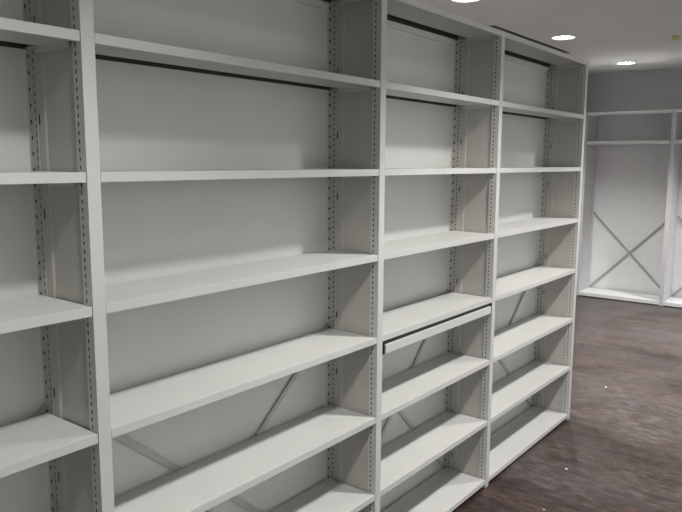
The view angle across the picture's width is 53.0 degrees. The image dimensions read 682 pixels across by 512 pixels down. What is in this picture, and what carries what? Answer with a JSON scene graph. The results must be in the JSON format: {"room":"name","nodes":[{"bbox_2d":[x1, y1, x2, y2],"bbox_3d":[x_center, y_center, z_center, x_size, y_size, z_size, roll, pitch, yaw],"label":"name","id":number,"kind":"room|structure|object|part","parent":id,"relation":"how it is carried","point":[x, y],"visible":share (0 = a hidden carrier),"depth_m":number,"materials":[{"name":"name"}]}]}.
{"room":"storage room","nodes":[
{"label":"storage room","id":0,"kind":"room"},
{"bbox_2d":[382,295,681,511],"bbox_3d":[1.933,1.244,3.666,5.670,0.100,12.200,6,10,37],"label":"floor","id":1,"kind":"structure","parent":0,"point":[619,445],"depth_m":4.27,"materials":[{"name":"brown wood"}]},
{"bbox_2d":[0,0,588,511],"bbox_3d":[-0.011,0.172,2.619,0.263,2.290,4.635,6,10,37],"label":"metal shelving rack","id":2,"kind":"object","parent":1,"relation":"on","point":[256,255],"visible":1,"depth_m":2.44,"materials":[{"name":"white metal"}]},
{"bbox_3d":[-1.152,0.327,1.362,0.016,2.256,1.196,6,10,37],"label":"panel","id":3,"kind":"part","parent":2,"relation":"part of","materials":[{"name":"white metal"}]},
{"bbox_3d":[-1.042,-0.445,1.172,0.232,0.033,1.162,6,10,37],"label":"shelf","id":4,"kind":"part","parent":2,"relation":"part of","materials":[{"name":"white metal"}]},
{"bbox_3d":[-0.764,0.273,1.817,0.037,2.278,0.035,6,10,37],"label":"post","id":5,"kind":"part","parent":2,"relation":"part of","materials":[{"name":"white metal"}]},
{"bbox_3d":[-1.044,-0.128,1.216,0.232,0.033,1.162,6,10,37],"label":"shelf","id":6,"kind":"part","parent":2,"relation":"part of","materials":[{"name":"white metal"}]},
{"bbox_3d":[-1.045,0.189,1.260,0.232,0.033,1.162,6,10,37],"label":"shelf","id":7,"kind":"part","parent":2,"relation":"part of","materials":[{"name":"white metal"}]},
{"bbox_3d":[-1.047,0.506,1.304,0.232,0.033,1.162,6,10,37],"label":"shelf","id":8,"kind":"part","parent":2,"relation":"part of","materials":[{"name":"white metal"}]},
{"bbox_3d":[-0.601,0.291,1.691,0.038,2.278,0.035,6,10,37],"label":"post","id":9,"kind":"part","parent":2,"relation":"part of","materials":[{"name":"white metal"}]},
{"bbox_3d":[-0.415,0.201,2.300,0.016,2.256,1.196,6,10,37],"label":"panel","id":10,"kind":"part","parent":2,"relation":"part of","materials":[{"name":"white metal"}]},
{"bbox_3d":[-0.305,-0.571,2.111,0.232,0.033,1.162,6,10,37],"label":"shelf","id":11,"kind":"part","parent":2,"relation":"part of","materials":[{"name":"white metal"}]},
{"bbox_3d":[-0.307,-0.254,2.154,0.232,0.033,1.162,6,10,37],"label":"shelf","id":12,"kind":"part","parent":2,"relation":"part of","materials":[{"name":"white metal"}]},
{"bbox_3d":[-0.309,0.063,2.198,0.232,0.033,1.162,6,10,37],"label":"shelf","id":13,"kind":"part","parent":2,"relation":"part of","materials":[{"name":"white metal"}]},
{"bbox_3d":[-0.310,0.380,2.242,0.232,0.033,1.162,6,10,37],"label":"shelf","id":14,"kind":"part","parent":2,"relation":"part of","materials":[{"name":"white metal"}]},
{"bbox_3d":[-0.312,0.697,2.286,0.232,0.033,1.162,6,10,37],"label":"shelf","id":15,"kind":"part","parent":2,"relation":"part of","materials":[{"name":"white metal"}]},
{"bbox_3d":[-0.314,1.014,2.330,0.232,0.033,1.162,6,10,37],"label":"shelf","id":16,"kind":"part","parent":2,"relation":"part of","materials":[{"name":"white metal"}]},
{"bbox_3d":[-0.028,0.147,2.756,0.037,2.278,0.035,6,10,37],"label":"post","id":17,"kind":"part","parent":2,"relation":"part of","materials":[{"name":"white metal"}]},
{"bbox_3d":[-0.303,-0.891,2.066,0.232,0.033,1.162,6,10,37],"label":"shelf","id":18,"kind":"part","parent":2,"relation":"part of","materials":[{"name":"white metal"}]},
{"bbox_3d":[0.136,0.165,2.630,0.038,2.278,0.035,6,10,37],"label":"post","id":19,"kind":"part","parent":2,"relation":"part of","materials":[{"name":"white metal"}]},
{"bbox_3d":[0.260,0.085,3.161,0.016,2.256,0.996,6,10,37],"label":"panel","id":20,"kind":"part","parent":2,"relation":"part of","materials":[{"name":"white metal"}]},
{"bbox_3d":[0.361,0.898,3.191,0.232,0.033,0.962,6,10,37],"label":"shelf","id":21,"kind":"part","parent":2,"relation":"part of","materials":[{"name":"white metal"}]},
{"bbox_3d":[0.360,1.215,3.235,0.232,0.033,0.962,6,10,37],"label":"shelf","id":22,"kind":"part","parent":2,"relation":"part of","materials":[{"name":"white metal"}]},
{"bbox_3d":[0.363,0.581,3.147,0.232,0.033,0.962,6,10,37],"label":"shelf","id":23,"kind":"part","parent":2,"relation":"part of","materials":[{"name":"white metal"}]},
{"bbox_2d":[382,303,491,354],"bbox_3d":[0.368,0.299,3.105,0.234,0.054,0.962,6,10,37],"label":"shelf","id":24,"kind":"object","parent":2,"relation":"on","point":[394,341],"depth_m":2.96,"materials":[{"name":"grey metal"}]},
{"bbox_3d":[0.365,0.264,3.103,0.232,0.033,0.962,6,10,37],"label":"shelf","id":25,"kind":"part","parent":2,"relation":"part of","materials":[{"name":"white metal"}]},
{"bbox_3d":[0.367,-0.053,3.059,0.232,0.033,0.962,6,10,37],"label":"shelf","id":26,"kind":"part","parent":2,"relation":"part of","materials":[{"name":"white metal"}]},
{"bbox_3d":[0.369,-0.370,3.015,0.232,0.033,0.962,6,10,37],"label":"shelf","id":27,"kind":"part","parent":2,"relation":"part of","materials":[{"name":"white metal"}]},
{"bbox_3d":[0.370,-0.687,2.971,0.232,0.033,0.962,6,10,37],"label":"shelf","id":28,"kind":"part","parent":2,"relation":"part of","materials":[{"name":"white metal"}]},
{"bbox_3d":[0.372,-1.007,2.927,0.232,0.033,0.962,6,10,37],"label":"shelf","id":29,"kind":"part","parent":2,"relation":"part of","materials":[{"name":"white metal"}]},
{"bbox_3d":[0.586,0.042,3.538,0.037,2.278,0.035,6,10,37],"label":"post","id":30,"kind":"part","parent":2,"relation":"part of","materials":[{"name":"white metal"}]},
{"bbox_3d":[0.750,0.060,3.412,0.038,2.278,0.035,6,10,37],"label":"post","id":31,"kind":"part","parent":2,"relation":"part of","materials":[{"name":"white metal"}]},
{"bbox_3d":[0.935,-0.030,4.022,0.016,2.256,1.196,6,10,37],"label":"panel","id":32,"kind":"part","parent":2,"relation":"part of","materials":[{"name":"white metal"}]},
{"bbox_3d":[1.035,1.099,4.095,0.232,0.033,1.162,6,10,37],"label":"shelf","id":33,"kind":"part","parent":2,"relation":"part of","materials":[{"name":"white metal"}]},
{"bbox_3d":[1.037,0.783,4.051,0.232,0.033,1.162,6,10,37],"label":"shelf","id":34,"kind":"part","parent":2,"relation":"part of","materials":[{"name":"white metal"}]},
{"bbox_3d":[1.039,0.466,4.007,0.232,0.033,1.162,6,10,37],"label":"shelf","id":35,"kind":"part","parent":2,"relation":"part of","materials":[{"name":"white metal"}]},
{"bbox_3d":[1.040,0.149,3.963,0.232,0.033,1.162,6,10,37],"label":"shelf","id":36,"kind":"part","parent":2,"relation":"part of","materials":[{"name":"white metal"}]},
{"bbox_3d":[1.042,-0.168,3.920,0.232,0.033,1.162,6,10,37],"label":"shelf","id":37,"kind":"part","parent":2,"relation":"part of","materials":[{"name":"white metal"}]},
{"bbox_3d":[1.044,-0.485,3.876,0.232,0.033,1.162,6,10,37],"label":"shelf","id":38,"kind":"part","parent":2,"relation":"part of","materials":[{"name":"white metal"}]},
{"bbox_3d":[1.323,-0.084,4.477,0.037,2.278,0.035,6,10,37],"label":"post","id":39,"kind":"part","parent":2,"relation":"part of","materials":[{"name":"white metal"}]},
{"bbox_3d":[1.046,-0.802,3.832,0.232,0.033,1.162,6,10,37],"label":"shelf","id":40,"kind":"part","parent":2,"relation":"part of","materials":[{"name":"white metal"}]},
{"bbox_3d":[1.048,-1.122,3.787,0.232,0.033,1.162,6,10,37],"label":"shelf","id":41,"kind":"part","parent":2,"relation":"part of","materials":[{"name":"white metal"}]},
{"bbox_3d":[1.487,-0.066,4.351,0.038,2.278,0.035,6,10,37],"label":"post","id":42,"kind":"part","parent":2,"relation":"part of","materials":[{"name":"white metal"}]},
{"bbox_2d":[576,109,681,307],"bbox_3d":[4.316,-0.518,7.802,3.038,2.282,0.428,6,10,37],"label":"shelving rack","id":43,"kind":"object","parent":1,"relation":"on","point":[630,234],"visible":1,"depth_m":8.53,"materials":[{"name":"white metal"}]},
{"bbox_3d":[3.012,-0.630,8.556,0.044,2.282,0.030,6,10,37],"label":"post","id":44,"kind":"part","parent":43,"relation":"part of","materials":[{"name":"white metal"}]},
{"bbox_3d":[3.251,-0.671,8.861,0.044,2.282,0.030,6,10,37],"label":"post","id":45,"kind":"part","parent":43,"relation":"part of","materials":[{"name":"white metal"}]},
{"bbox_3d":[3.509,0.495,8.545,0.952,0.042,0.385,6,10,37],"label":"shelf","id":46,"kind":"part","parent":43,"relation":"part of","materials":[{"name":"white metal"}]},
{"bbox_3d":[3.520,-1.370,8.286,0.952,0.040,0.385,6,10,37],"label":"shelf","id":47,"kind":"part","parent":43,"relation":"part of","materials":[{"name":"white metal"}]},
{"bbox_3d":[3.533,-1.718,8.253,0.952,0.034,0.422,6,10,37],"label":"shelf","id":48,"kind":"part","parent":43,"relation":"part of","materials":[{"name":"white metal"}]},
{"bbox_3d":[3.800,-0.541,7.950,0.044,2.282,0.030,6,10,37],"label":"post","id":49,"kind":"part","parent":43,"relation":"part of","materials":[{"name":"white metal"}]},
{"bbox_3d":[4.297,0.584,7.938,0.952,0.042,0.385,6,10,37],"label":"shelf","id":50,"kind":"part","parent":43,"relation":"part of","materials":[{"name":"white metal"}]},
{"bbox_3d":[4.039,-0.582,8.255,0.044,2.282,0.030,6,10,37],"label":"post","id":51,"kind":"part","parent":43,"relation":"part of","materials":[{"name":"white metal"}]},
{"bbox_3d":[4.445,-0.548,7.965,0.994,2.258,0.008,6,10,37],"label":"panel","id":52,"kind":"part","parent":43,"relation":"part of","materials":[{"name":"white metal"}]},
{"bbox_2d":[416,0,681,74],"bbox_3d":[1.949,-1.777,3.247,5.670,0.200,12.200,6,10,37],"label":"ceiling","id":53,"kind":"structure","parent":0,"point":[607,33],"depth_m":6.13,"materials":[{"name":"paint"}]},
{"bbox_2d":[451,0,478,2],"bbox_3d":[0.947,-1.998,5.180,0.240,0.104,0.240,6,10,37],"label":"recessed light","id":54,"kind":"object","parent":53,"relation":"in","point":[458,1],"visible":1,"depth_m":5.28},
{"bbox_2d":[487,24,571,53],"bbox_3d":[1.964,-2.186,6.952,0.086,0.006,2.000,6,10,37],"label":"ceiling vent","id":55,"kind":"object","parent":53,"relation":"in","point":[495,26],"visible":0.77,"depth_m":6.82,"materials":[{"name":"black plastic"}]},
{"bbox_2d":[551,36,575,39],"bbox_3d":[2.206,-2.213,6.784,0.240,0.104,0.240,6,10,37],"label":"recessed light","id":56,"kind":"object","parent":53,"relation":"in","point":[555,37],"visible":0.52,"depth_m":6.87,"materials":[{"name":"white"}]},
{"bbox_2d":[616,62,636,64],"bbox_3d":[3.544,-2.442,8.489,0.240,0.104,0.240,6,10,37],"label":"recessed light","id":57,"kind":"object","parent":53,"relation":"in","point":[620,63],"visible":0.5,"depth_m":8.57,"materials":[{"name":"white"}]},
{"bbox_2d":[670,33,681,39],"bbox_3d":[3.211,-2.101,6.559,0.110,0.053,0.110,6,10,37],"label":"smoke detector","id":58,"kind":"object","parent":53,"relation":"attached to","point":[675,36],"visible":1,"depth_m":6.53,"materials":[{"name":"beige plastic"}]},
{"bbox_2d":[586,68,681,112],"bbox_3d":[5.655,-0.877,8.193,5.670,2.900,0.100,6,10,37],"label":"wall","id":59,"kind":"structure","parent":0,"point":[661,89],"depth_m":9.26,"materials":[{"name":"white paint"}]}
]}

